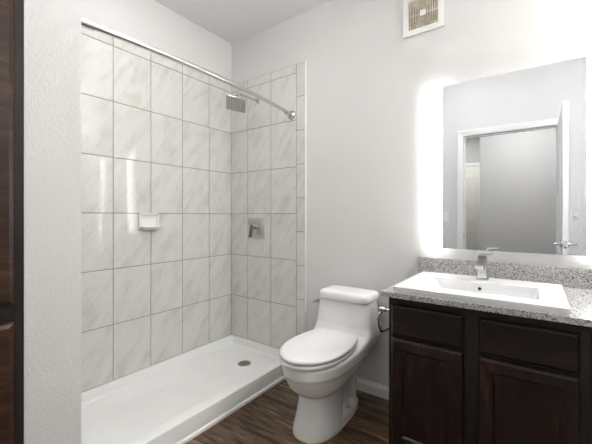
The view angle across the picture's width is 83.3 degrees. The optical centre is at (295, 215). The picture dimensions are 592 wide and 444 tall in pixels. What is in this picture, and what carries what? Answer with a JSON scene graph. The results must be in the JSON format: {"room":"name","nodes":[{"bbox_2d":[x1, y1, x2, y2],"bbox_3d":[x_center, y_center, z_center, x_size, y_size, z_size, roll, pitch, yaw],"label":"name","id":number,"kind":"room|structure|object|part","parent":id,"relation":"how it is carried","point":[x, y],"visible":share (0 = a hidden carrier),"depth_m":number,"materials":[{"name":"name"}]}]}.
{"room":"bathroom","nodes":[
{"label":"bathroom","id":0,"kind":"room"},
{"bbox_2d":[24,0,80,443],"bbox_3d":[-1.178,-0.179,1.414,0.800,2.670,0.175,0,0,36],"label":"wall partition","id":1,"kind":"structure","parent":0,"point":[52,28],"depth_m":1.17,"materials":[{"name":"paint"}]},
{"bbox_2d":[81,18,295,119],"bbox_3d":[-0.454,-0.777,1.918,0.110,0.095,1.490,0,0,36],"label":"shower rod","id":2,"kind":"object","parent":1,"relation":"attached to","point":[86,24],"visible":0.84,"depth_m":1.64,"materials":[{"name":"silver metal"}]},
{"bbox_2d":[81,0,230,391],"bbox_3d":[-1.278,-0.179,2.058,0.120,2.670,2.250,0,0,36],"label":"wall","id":3,"kind":"structure","parent":0,"point":[149,22],"depth_m":2.40,"materials":[{"name":"paint"}]},
{"bbox_2d":[139,213,161,230],"bbox_3d":[-0.992,0.042,2.280,0.065,0.120,0.145,0,0,36],"label":"soap dish","id":4,"kind":"object","parent":3,"relation":"attached to","point":[147,221],"visible":1,"depth_m":2.28,"materials":[{"name":"ceramic"}]},
{"bbox_2d":[140,226,161,230],"bbox_3d":[-0.992,0.087,2.280,0.064,0.030,0.145,0,0,36],"label":"tray","id":5,"kind":"object","parent":4,"relation":"on","point":[145,228],"depth_m":2.25,"materials":[{"name":"ceramic"}]},
{"bbox_2d":[81,27,230,392],"bbox_3d":[-1.005,-0.049,2.323,0.010,2.185,1.484,0,0,36],"label":"tile wall","id":6,"kind":"structure","parent":3,"relation":"attached to","point":[156,129],"depth_m":2.30,"materials":[{"name":"tile"}]},
{"bbox_2d":[154,0,330,43],"bbox_3d":[-0.559,-1.544,-0.015,3.720,0.060,5.000,0,0,36],"label":"ceiling","id":7,"kind":"structure","parent":0,"point":[232,21],"depth_m":2.48,"materials":[{"name":"paint"}]},
{"bbox_2d":[186,379,388,443],"bbox_3d":[-0.559,1.186,-0.015,3.720,0.060,5.000,0,0,36],"label":"floor","id":8,"kind":"structure","parent":0,"point":[268,418],"depth_m":1.83,"materials":[{"name":"wood"}]},
{"bbox_2d":[0,0,23,443],"bbox_3d":[-1.233,-0.069,1.065,0.520,2.450,0.452,0,0,36],"label":"linen cabinet","id":9,"kind":"object","parent":8,"relation":"on","point":[11,11],"visible":1,"depth_m":1.07,"materials":[{"name":"brown wood"}]},
{"bbox_3d":[-1.031,-0.482,0.917,0.019,1.544,0.401,0,0,36],"label":"door","id":10,"kind":"part","parent":9,"relation":"part of","materials":[{"name":"brown wood"}]},
{"bbox_3d":[-1.031,0.700,0.917,0.019,0.712,0.401,0,0,36],"label":"door","id":11,"kind":"part","parent":9,"relation":"part of","materials":[{"name":"brown wood"}]},
{"bbox_2d":[81,335,285,443],"bbox_3d":[-0.709,1.101,2.109,0.739,0.110,1.497,0,0,36],"label":"shower pan","id":12,"kind":"object","parent":8,"relation":"on","point":[174,400],"visible":0.81,"depth_m":2.05,"materials":[{"name":"white plastic"}]},
{"bbox_3d":[-0.420,1.145,1.890,0.013,0.022,1.482,0,0,36],"label":"moulding","id":13,"kind":"part","parent":12,"relation":"part of","materials":[{"name":"white paint"}]},
{"bbox_2d":[279,285,379,443],"bbox_3d":[0.181,0.812,1.919,0.393,0.688,0.711,0,0,36],"label":"toilet","id":14,"kind":"object","parent":8,"relation":"on","point":[321,364],"visible":1,"depth_m":1.80,"materials":[{"name":"white ceramic"}]},
{"bbox_3d":[0.126,0.745,1.847,0.344,0.023,0.526,0,0,36],"label":"seat","id":15,"kind":"part","parent":14,"relation":"part of","materials":[{"name":"white plastic"}]},
{"bbox_3d":[0.126,0.715,1.847,0.348,0.026,0.530,0,0,36],"label":"seat lid","id":16,"kind":"part","parent":14,"relation":"part of","materials":[{"name":"white plastic"}]},
{"bbox_3d":[0.333,0.493,2.109,0.344,0.052,0.206,0,0,36],"label":"tank lid","id":17,"kind":"part","parent":14,"relation":"part of","materials":[{"name":"white ceramic"}]},
{"bbox_2d":[389,297,591,443],"bbox_3d":[1.287,0.757,1.220,1.740,0.798,0.591,0,0,36],"label":"vanity cabinet","id":18,"kind":"object","parent":8,"relation":"on","point":[457,375],"visible":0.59,"depth_m":1.27,"materials":[{"name":"brown wood"}]},
{"bbox_2d":[376,306,388,332],"bbox_3d":[0.493,0.523,1.704,0.115,0.145,0.147,0,0,36],"label":"toilet paper holder","id":19,"kind":"object","parent":18,"relation":"attached to","point":[382,309],"visible":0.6,"depth_m":1.68,"materials":[{"name":"silver metal"}]},
{"bbox_3d":[0.467,0.473,1.663,0.093,0.027,0.027,0,0,36],"label":"post","id":20,"kind":"part","parent":19,"relation":"part of","materials":[{"name":"silver metal"}]},
{"bbox_3d":[0.546,0.463,1.405,0.292,0.138,0.019,0,0,36],"label":"drawer","id":21,"kind":"part","parent":18,"relation":"part of","materials":[{"name":"brown wood"}]},
{"bbox_3d":[0.546,0.782,1.405,0.292,0.477,0.019,0,0,36],"label":"door","id":22,"kind":"part","parent":18,"relation":"part of","materials":[{"name":"brown wood"}]},
{"bbox_2d":[381,257,591,326],"bbox_3d":[1.266,0.301,1.217,1.771,0.112,0.621,0,0,36],"label":"countertop","id":23,"kind":"structure","parent":18,"relation":"on","point":[576,283],"depth_m":1.54,"materials":[{"name":"grey stone"}]},
{"bbox_2d":[393,271,570,315],"bbox_3d":[0.810,0.357,1.477,0.603,0.094,0.482,0,0,36],"label":"sink","id":24,"kind":"object","parent":23,"relation":"in","point":[516,294],"visible":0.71,"depth_m":1.43,"materials":[{"name":"white ceramic"}]},
{"bbox_2d":[475,253,492,280],"bbox_3d":[0.883,0.245,1.568,0.069,0.129,0.146,0,0,36],"label":"faucet","id":25,"kind":"object","parent":24,"relation":"on","point":[481,265],"visible":1,"depth_m":1.59,"materials":[{"name":"silver metal"}]},
{"bbox_3d":[0.864,0.231,1.557,0.035,0.030,0.106,0,0,36],"label":"spout","id":26,"kind":"part","parent":25,"relation":"part of","materials":[{"name":"silver metal"}]},
{"bbox_3d":[0.913,0.193,1.604,0.061,0.025,0.036,0,0,36],"label":"lever","id":27,"kind":"part","parent":25,"relation":"part of","materials":[{"name":"silver metal"}]},
{"bbox_3d":[0.828,0.463,1.200,0.300,0.138,0.019,0,0,36],"label":"drawer","id":28,"kind":"part","parent":18,"relation":"part of","materials":[{"name":"brown wood"}]},
{"bbox_3d":[0.828,0.782,1.200,0.300,0.477,0.019,0,0,36],"label":"door","id":29,"kind":"part","parent":18,"relation":"part of","materials":[{"name":"brown wood"}]},
{"bbox_3d":[1.411,0.699,0.803,1.049,0.683,0.017,0,0,36],"label":"filler panel","id":30,"kind":"part","parent":18,"relation":"part of","materials":[{"name":"brown wood"}]},
{"bbox_2d":[231,0,591,386],"bbox_3d":[0.875,-0.179,1.960,3.720,2.670,0.120,0,0,36],"label":"wall","id":31,"kind":"structure","parent":0,"point":[368,85],"depth_m":2.13,"materials":[{"name":"paint"}]},
{"bbox_2d":[225,93,259,112],"bbox_3d":[-0.408,-0.892,2.601,0.319,0.160,0.199,0,0,-32],"label":"shower","id":32,"kind":"object","parent":31,"relation":"attached to","point":[235,103],"visible":0.98,"depth_m":2.57,"materials":[{"name":"silver metal"}]},
{"bbox_3d":[-0.464,-0.863,2.567,0.165,0.102,0.143,0,0,-5],"label":"spray plate","id":33,"kind":"part","parent":32,"relation":"part of","materials":[{"name":"silver metal"}]},
{"bbox_3d":[-0.397,-0.930,2.654,0.038,0.048,0.230,0,0,36],"label":"arm","id":34,"kind":"part","parent":32,"relation":"part of","materials":[{"name":"silver metal"}]},
{"bbox_2d":[248,218,263,238],"bbox_3d":[-0.351,0.102,2.715,0.174,0.171,0.081,0,0,36],"label":"shower valve","id":35,"kind":"object","parent":31,"relation":"attached to","point":[255,225],"visible":1,"depth_m":2.72,"materials":[{"name":"metal"}]},
{"bbox_3d":[-0.365,0.126,2.696,0.028,0.105,0.034,0,0,36],"label":"lever","id":36,"kind":"part","parent":35,"relation":"part of","materials":[{"name":"silver metal"}]},
{"bbox_2d":[232,62,304,348],"bbox_3d":[-0.249,-0.049,2.695,0.782,2.185,0.010,0,0,36],"label":"tile wall","id":37,"kind":"structure","parent":31,"relation":"attached to","point":[268,147],"depth_m":2.65,"materials":[{"name":"tile"}]},
{"bbox_2d":[305,61,305,331],"bbox_3d":[0.071,-0.024,2.462,0.008,2.239,0.012,0,0,36],"label":"trim","id":38,"kind":"structure","parent":31,"relation":"attached to","point":[305,61],"depth_m":2.46,"materials":[{"name":"white tile"}]},
{"bbox_2d":[356,377,388,399],"bbox_3d":[0.418,1.118,2.208,0.819,0.076,0.014,0,0,36],"label":"baseboard","id":39,"kind":"structure","parent":31,"relation":"attached to","point":[363,385],"depth_m":2.14,"materials":[{"name":"white paint"}]},
{"bbox_2d":[403,0,443,38],"bbox_3d":[0.751,-1.199,1.966,0.232,0.232,0.014,0,0,36],"label":"air vent","id":40,"kind":"object","parent":31,"relation":"in","point":[419,16],"visible":1,"depth_m":1.97,"materials":[{"name":"plastic"}]},
{"bbox_2d":[418,257,591,288],"bbox_3d":[1.442,0.290,1.459,1.771,0.090,0.022,0,0,36],"label":"backsplash","id":41,"kind":"structure","parent":31,"relation":"attached to","point":[565,276],"depth_m":1.68,"materials":[{"name":"grey stone"}]},
{"bbox_2d":[428,55,591,255],"bbox_3d":[1.083,-0.271,1.711,0.770,0.912,0.035,0,0,36],"label":"mirror","id":42,"kind":"object","parent":31,"relation":"attached to","point":[510,154],"visible":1,"depth_m":1.67,"materials":[{"name":"clear glass"}]}
]}

